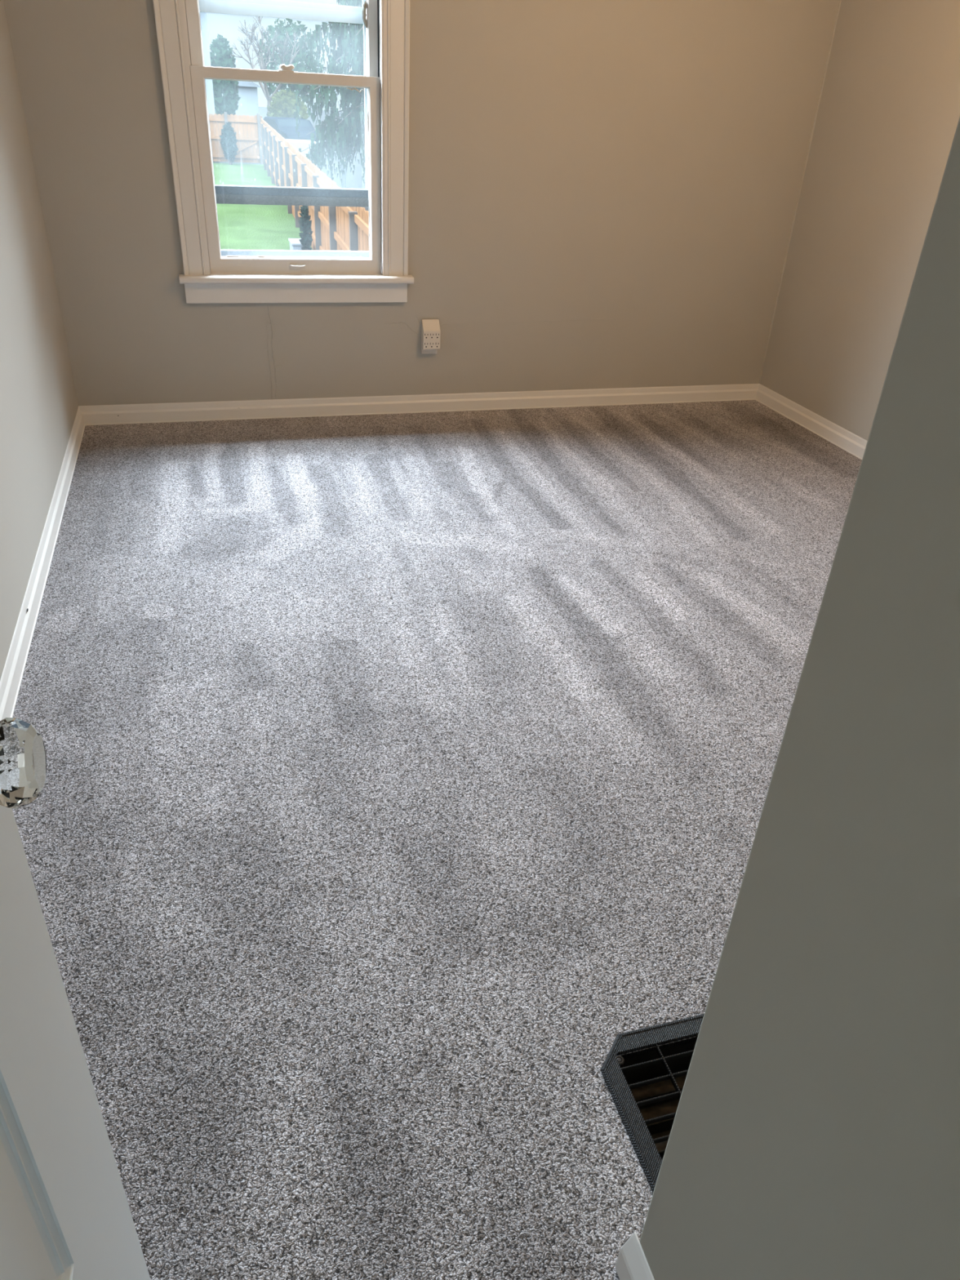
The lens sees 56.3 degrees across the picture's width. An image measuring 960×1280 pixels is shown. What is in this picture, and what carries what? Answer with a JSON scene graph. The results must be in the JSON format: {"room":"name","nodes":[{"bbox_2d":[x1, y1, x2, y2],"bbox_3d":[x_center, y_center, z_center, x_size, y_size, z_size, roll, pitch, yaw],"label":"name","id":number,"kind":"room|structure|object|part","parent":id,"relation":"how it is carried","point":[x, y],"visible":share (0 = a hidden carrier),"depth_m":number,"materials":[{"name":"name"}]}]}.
{"room":"empty bedroom","nodes":[
{"label":"empty bedroom","id":0,"kind":"room"},
{"bbox_2d":[0,0,78,679],"bbox_3d":[-1.228,-0.871,1.687,0.148,2.400,4.412,-6,33,-15],"label":"wall","id":1,"kind":"structure","parent":0,"point":[39,405],"depth_m":3.04,"materials":[{"name":"beige paint"}]},
{"bbox_2d":[0,405,85,720],"bbox_3d":[-1.208,0.105,2.312,0.016,0.088,4.412,-6,33,-15],"label":"baseboard","id":2,"kind":"structure","parent":1,"relation":"attached to","point":[11,680],"depth_m":2.74,"materials":[{"name":"white paint"}]},
{"bbox_2d":[3,0,841,405],"bbox_3d":[-0.097,-2.231,4.017,3.822,2.400,0.156,-6,33,-15],"label":"wall","id":3,"kind":"structure","parent":0,"point":[602,193],"depth_m":4.12,"materials":[{"name":"beige paint"}]},
{"bbox_2d":[152,0,413,303],"bbox_3d":[-0.797,-2.328,3.709,1.036,1.749,0.248,-6,33,-15],"label":"window","id":4,"kind":"structure","parent":3,"relation":"in","point":[212,274],"depth_m":3.85,"materials":[{"name":"white paint"}]},
{"bbox_3d":[-1.207,-2.257,3.518,0.090,1.557,0.028,-6,33,-15],"label":"casing","id":5,"kind":"part","parent":4,"relation":"part of","materials":[{"name":"white paint"}]},
{"bbox_3d":[-0.781,-2.648,3.525,0.757,0.765,0.034,-6,33,-15],"label":"sash","id":6,"kind":"part","parent":4,"relation":"part of","materials":[{"name":"white paint"}]},
{"bbox_3d":[-0.815,-2.282,3.799,0.694,0.660,0.010,-6,33,-15],"label":"storm sash","id":7,"kind":"part","parent":4,"relation":"part of","materials":[{"name":"grey"}]},
{"bbox_3d":[-0.810,-1.999,3.877,0.764,0.774,0.034,-6,33,-15],"label":"sash","id":8,"kind":"part","parent":4,"relation":"part of","materials":[{"name":"white paint"}]},
{"bbox_3d":[-0.791,-2.775,3.515,0.694,0.500,0.010,-6,33,-15],"label":"storm sash","id":9,"kind":"part","parent":4,"relation":"part of","materials":[{"name":"grey"}]},
{"bbox_3d":[-0.827,-1.988,3.981,0.678,0.030,0.011,-6,33,-15],"label":"storm rail","id":10,"kind":"part","parent":4,"relation":"part of","materials":[{"name":"grey metal"}]},
{"bbox_3d":[-0.829,-1.960,4.001,0.678,0.038,0.012,-6,33,-15],"label":"screen rail","id":11,"kind":"part","parent":4,"relation":"part of","materials":[{"name":"grey metal"}]},
{"bbox_3d":[-0.841,-1.770,4.120,0.678,0.034,0.030,-6,33,-15],"label":"storm sill","id":12,"kind":"part","parent":4,"relation":"part of","materials":[{"name":"white metal"}]},
{"bbox_3d":[-0.812,-1.627,4.043,1.036,0.032,0.078,-6,33,-15],"label":"sill","id":13,"kind":"part","parent":4,"relation":"part of","materials":[{"name":"white paint"}]},
{"bbox_3d":[-0.851,-1.682,4.146,0.850,0.055,0.172,-6,33,-15],"label":"sill","id":14,"kind":"part","parent":4,"relation":"part of","materials":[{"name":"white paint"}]},
{"bbox_3d":[-0.343,-2.350,3.754,0.093,1.557,0.028,-6,33,-15],"label":"casing","id":15,"kind":"part","parent":4,"relation":"part of","materials":[{"name":"white paint"}]},
{"bbox_2d":[79,383,759,425],"bbox_3d":[-0.134,-1.206,4.556,3.525,0.088,0.016,-6,33,-15],"label":"baseboard","id":16,"kind":"structure","parent":3,"relation":"attached to","point":[123,414],"depth_m":4.49,"materials":[{"name":"white paint"}]},
{"bbox_2d":[421,347,437,354],"bbox_3d":[-0.246,-1.459,4.363,0.078,0.132,0.008,-6,33,-15],"label":"outlet","id":17,"kind":"object","parent":3,"relation":"attached to","point":[424,351],"visible":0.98,"depth_m":4.39,"materials":[{"name":"beige plastic"}]},
{"bbox_2d":[421,319,440,350],"bbox_3d":[-0.237,-1.473,4.328,0.084,0.134,0.044,-6,33,-15],"label":"plug adapter","id":18,"kind":"object","parent":17,"relation":"attached to","point":[430,328],"visible":1,"depth_m":4.31,"materials":[{"name":"beige plastic"}]},
{"bbox_2d":[12,400,862,1279],"bbox_3d":[0.534,0.530,1.870,4.214,0.001,6.692,-6,33,-15],"label":"floor","id":19,"kind":"structure","parent":0,"point":[403,770],"depth_m":2.09,"materials":[{"name":"grey carpet"}]},
{"bbox_2d":[600,1013,704,1192],"bbox_3d":[0.491,0.815,1.526,0.539,0.148,0.339,-6,33,-15],"label":"floor vent","id":20,"kind":"object","parent":19,"relation":"in","point":[645,1086],"visible":0.09,"depth_m":1.53,"materials":[{"name":"black plastic"}]},
{"bbox_3d":[0.467,0.754,1.593,0.470,0.022,0.040,-6,33,-15],"label":"damper blade","id":21,"kind":"part","parent":20,"relation":"part of","materials":[{"name":"metal"}]},
{"bbox_2d":[621,1033,697,1160],"bbox_3d":[0.494,0.759,1.492,0.475,0.013,0.271,-6,33,-15],"label":"grille","id":22,"kind":"object","parent":20,"relation":"attached to","point":[655,1041],"depth_m":1.51,"materials":[{"name":"black plastic"}]},
{"bbox_3d":[0.479,0.777,1.557,0.470,0.022,0.040,-6,33,-15],"label":"damper blade","id":23,"kind":"part","parent":20,"relation":"part of","materials":[{"name":"metal"}]},
{"bbox_3d":[0.492,0.800,1.520,0.470,0.022,0.040,-6,33,-15],"label":"damper blade","id":24,"kind":"part","parent":20,"relation":"part of","materials":[{"name":"metal"}]},
{"bbox_2d":[639,117,959,1279],"bbox_3d":[1.554,-0.124,0.736,2.514,2.400,0.557,-6,33,-15],"label":"wall","id":25,"kind":"structure","parent":0,"point":[815,1135],"depth_m":0.69,"materials":[{"name":"beige paint"}]},
{"bbox_2d":[615,1231,654,1279],"bbox_3d":[0.280,0.989,1.011,0.019,0.088,0.567,-6,33,-15],"label":"baseboard","id":26,"kind":"structure","parent":25,"relation":"attached to","point":[632,1264],"depth_m":1.21,"materials":[{"name":"white paint"}]},
{"bbox_2d":[760,0,959,440],"bbox_3d":[2.261,-1.319,2.754,0.148,2.400,4.155,-6,33,-15],"label":"wall","id":27,"kind":"structure","parent":0,"point":[888,114],"depth_m":4.08,"materials":[{"name":"beige paint"}]},
{"bbox_2d":[755,383,867,459],"bbox_3d":[2.083,-0.402,3.458,0.016,0.088,3.855,-6,33,-15],"label":"baseboard","id":28,"kind":"structure","parent":27,"relation":"attached to","point":[829,431],"depth_m":4.58,"materials":[{"name":"white paint"}]},
{"bbox_3d":[1.163,0.102,0.329,3.822,2.400,0.120,-6,33,-15],"label":"wall door","id":29,"kind":"structure","parent":0,"visible":0},
{"bbox_3d":[-0.082,0.381,0.080,0.815,2.060,0.140,-6,33,-15],"label":"door frame","id":30,"kind":"structure","parent":29,"relation":"attached to","visible":0},
{"bbox_2d":[0,717,151,1279],"bbox_3d":[-0.259,0.229,0.326,0.082,2.016,0.762,-5,32,-14],"label":"door","id":31,"kind":"structure","parent":30,"relation":"attached to","point":[65,1214],"depth_m":0.71,"materials":[{"name":"white paint"}]},
{"bbox_3d":[-0.315,0.083,0.601,0.037,0.062,0.062,-6,33,-15],"label":"knob","id":32,"kind":"part","parent":31,"relation":"part of","materials":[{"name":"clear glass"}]},
{"label":"outside","id":33,"kind":"structure","parent":0,"visible":0},
{"bbox_2d":[213,106,368,211],"bbox_3d":[-4.169,-32.014,57.679,150.000,0.240,119.840,-6,33,-15],"label":"ground","id":34,"kind":"structure","parent":33,"point":[355,180],"depth_m":35.64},
{"bbox_2d":[200,11,217,154],"bbox_3d":[-16.041,-23.579,34.845,10.700,7.800,9.200,-6,33,-15],"label":"house","id":35,"kind":"structure","parent":34,"relation":"on","point":[209,86],"depth_m":33.20,"materials":[{"name":"white"}]},
{"bbox_2d":[208,33,240,118],"bbox_3d":[-14.590,-31.696,51.147,1.736,4.765,1.795,6,32,4],"label":"evergreen","id":36,"kind":"object","parent":34,"relation":"on","point":[226,98],"visible":0.75,"depth_m":50.68,"materials":[{"name":"green plant"}]},
{"bbox_2d":[208,111,263,164],"bbox_3d":[-10.289,-18.537,33.053,4.550,1.660,0.120,-6,33,-15],"label":"fence","id":37,"kind":"object","parent":34,"relation":"on","point":[253,135],"visible":0.41,"depth_m":33.41,"materials":[{"name":"brown wood"}]},
{"bbox_3d":[-9.370,-18.631,33.295,0.100,1.660,0.100,-6,33,-15],"label":"post","id":38,"kind":"part","parent":37,"relation":"part of","materials":[{"name":"wood"}]},
{"bbox_3d":[-10.313,-19.031,32.754,4.450,0.090,0.045,-6,33,-15],"label":"rail","id":39,"kind":"part","parent":37,"relation":"part of","materials":[{"name":"brown wood"}]},
{"bbox_3d":[-10.342,-18.537,33.056,4.450,0.090,0.045,-6,33,-15],"label":"rail","id":40,"kind":"part","parent":37,"relation":"part of","materials":[{"name":"brown wood"}]},
{"bbox_3d":[-10.372,-18.026,33.369,4.450,0.090,0.045,-6,33,-15],"label":"rail","id":41,"kind":"part","parent":37,"relation":"part of","materials":[{"name":"brown wood"}]},
{"bbox_3d":[-8.238,-18.754,33.604,0.100,1.660,0.100,-6,33,-15],"label":"post","id":42,"kind":"part","parent":37,"relation":"part of","materials":[{"name":"wood"}]},
{"bbox_2d":[212,80,260,118],"bbox_3d":[-19.367,-41.014,67.017,5.600,3.600,5.600,-6,33,-15],"label":"garage","id":43,"kind":"structure","parent":34,"relation":"on","point":[247,104],"depth_m":65.67,"materials":[{"name":"white"}]},
{"bbox_2d":[213,162,312,250],"bbox_3d":[-14.661,-7.871,16.901,23.480,0.100,34.640,-6,33,-15],"label":"lawn","id":44,"kind":"structure","parent":34,"relation":"on","point":[241,226],"depth_m":20.72,"materials":[{"name":"green plant"}]},
{"bbox_2d":[218,122,238,164],"bbox_3d":[-9.203,-18.201,32.885,0.663,1.372,0.652,-6,33,-15],"label":"bush","id":45,"kind":"object","parent":44,"relation":"on","point":[228,143],"visible":1,"depth_m":32.76,"materials":[{"name":"green plant"}]},
{"bbox_2d":[288,238,302,250],"bbox_3d":[-3.429,-7.484,17.066,0.360,0.200,0.640,-6,33,-15],"label":"utility box","id":46,"kind":"object","parent":44,"relation":"on","point":[295,243],"visible":0.49,"depth_m":16.81,"materials":[{"name":"white"}]},
{"bbox_3d":[-3.425,-7.553,17.024,0.360,0.040,0.640,-6,33,-15],"label":"box lid","id":47,"kind":"part","parent":46,"relation":"part of","materials":[{"name":"white"}]},
{"bbox_2d":[297,205,313,250],"bbox_3d":[-3.068,-7.145,15.804,0.256,0.975,0.250,-6,33,-15],"label":"conifer","id":48,"kind":"object","parent":44,"relation":"on","point":[306,240],"visible":0.91,"depth_m":15.73,"materials":[{"name":"green plant"}]},
{"bbox_2d":[260,118,368,250],"bbox_3d":[-4.078,-9.989,19.808,0.125,1.542,32.800,-5,32,-14],"label":"deck railing","id":49,"kind":"object","parent":44,"relation":"on","point":[334,228],"visible":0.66,"depth_m":15.70,"materials":[{"name":"brown wood"}]},
{"bbox_3d":[-7.628,-17.407,31.684,0.109,1.430,0.104,-5,32,-14],"label":"post","id":50,"kind":"part","parent":49,"relation":"part of","materials":[{"name":"wood"}]},
{"bbox_3d":[-7.027,-16.141,29.674,0.109,1.430,0.104,-5,32,-14],"label":"post","id":51,"kind":"part","parent":49,"relation":"part of","materials":[{"name":"wood"}]},
{"bbox_3d":[-6.427,-14.874,27.665,0.109,1.430,0.104,-5,32,-14],"label":"post","id":52,"kind":"part","parent":49,"relation":"part of","materials":[{"name":"wood"}]},
{"bbox_3d":[-5.826,-13.608,25.655,0.109,1.430,0.104,-5,32,-14],"label":"post","id":53,"kind":"part","parent":49,"relation":"part of","materials":[{"name":"wood"}]},
{"bbox_3d":[-5.226,-12.342,23.645,0.109,1.430,0.104,-5,32,-14],"label":"post","id":54,"kind":"part","parent":49,"relation":"part of","materials":[{"name":"wood"}]},
{"bbox_3d":[-4.625,-11.076,21.636,0.109,1.430,0.104,-5,32,-14],"label":"post","id":55,"kind":"part","parent":49,"relation":"part of","materials":[{"name":"wood"}]},
{"bbox_3d":[-4.082,-9.584,20.062,0.040,0.085,32.800,-5,32,-14],"label":"rail","id":56,"kind":"part","parent":49,"relation":"part of","materials":[{"name":"brown wood"}]},
{"bbox_3d":[-4.025,-9.809,19.626,0.109,1.430,0.104,-5,32,-14],"label":"post","id":57,"kind":"part","parent":49,"relation":"part of","materials":[{"name":"wood"}]},
{"bbox_3d":[-3.424,-8.543,17.617,0.109,1.430,0.104,-5,32,-14],"label":"post","id":58,"kind":"part","parent":49,"relation":"part of","materials":[{"name":"wood"}]},
{"bbox_3d":[-4.054,-10.052,19.775,0.040,0.085,32.800,-5,32,-14],"label":"rail","id":59,"kind":"part","parent":49,"relation":"part of","materials":[{"name":"brown wood"}]},
{"bbox_3d":[-2.824,-7.277,15.607,0.109,1.430,0.104,-5,32,-14],"label":"post","id":60,"kind":"part","parent":49,"relation":"part of","materials":[{"name":"grey wood"}]},
{"bbox_3d":[-2.224,-6.011,13.597,0.109,1.430,0.104,-5,32,-14],"label":"post","id":61,"kind":"part","parent":49,"relation":"part of","materials":[{"name":"grey wood"}]},
{"bbox_3d":[-1.623,-4.745,11.588,0.109,1.430,0.104,-5,32,-14],"label":"post","id":62,"kind":"part","parent":49,"relation":"part of","materials":[{"name":"grey wood"}]},
{"bbox_2d":[231,16,307,113],"bbox_3d":[-11.778,-31.556,50.214,5.560,5.807,3.963,28,39,34],"label":"bare tree","id":63,"kind":"object","parent":34,"relation":"on","point":[262,65],"visible":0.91,"depth_m":49.22,"materials":[{"name":"black plant"}]},
{"bbox_2d":[266,89,309,119],"bbox_3d":[-9.938,-27.100,46.381,2.184,2.377,2.128,-6,33,-15],"label":"rounded shrub","id":64,"kind":"object","parent":34,"relation":"on","point":[282,105],"visible":0.5,"depth_m":45.72,"materials":[{"name":"green plant"}]},
{"bbox_2d":[258,17,320,103],"bbox_3d":[-13.473,-40.437,63.860,4.515,6.505,4.533,-6,33,-15],"label":"tree","id":65,"kind":"object","parent":34,"relation":"on","point":[303,90],"visible":0.49,"depth_m":62.64,"materials":[{"name":"green plant"}]},
{"bbox_2d":[263,116,324,147],"bbox_3d":[-8.699,-22.942,40.839,1.740,1.420,4.493,-15,36,-27],"label":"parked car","id":66,"kind":"object","parent":34,"relation":"on","point":[285,126],"visible":0.29,"depth_m":39.77,"materials":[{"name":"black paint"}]},
{"bbox_3d":[-8.698,-23.364,40.628,1.740,0.360,2.200,-15,36,-27],"label":"glass","id":67,"kind":"part","parent":66,"relation":"part of","materials":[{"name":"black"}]},
{"bbox_2d":[284,138,317,159],"bbox_3d":[-7.438,-20.251,37.179,1.340,0.780,1.600,-6,33,-15],"label":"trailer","id":68,"kind":"object","parent":34,"relation":"on","point":[303,144],"visible":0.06,"depth_m":36.45,"materials":[{"name":"white"}]},
{"bbox_2d":[293,0,365,184],"bbox_3d":[-1.966,-14.128,21.542,4.774,7.005,4.711,17,34,21],"label":"evergreen","id":69,"kind":"object","parent":34,"relation":"on","point":[350,130],"visible":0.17,"depth_m":21.46,"materials":[{"name":"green plant"}]},
{"bbox_2d":[340,160,346,188],"bbox_3d":[-3.858,-12.978,25.391,0.170,1.050,0.110,-6,33,-15],"label":"marker post","id":70,"kind":"object","parent":34,"relation":"on","point":[344,176],"visible":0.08,"depth_m":25.31,"materials":[{"name":"white"}]}
]}

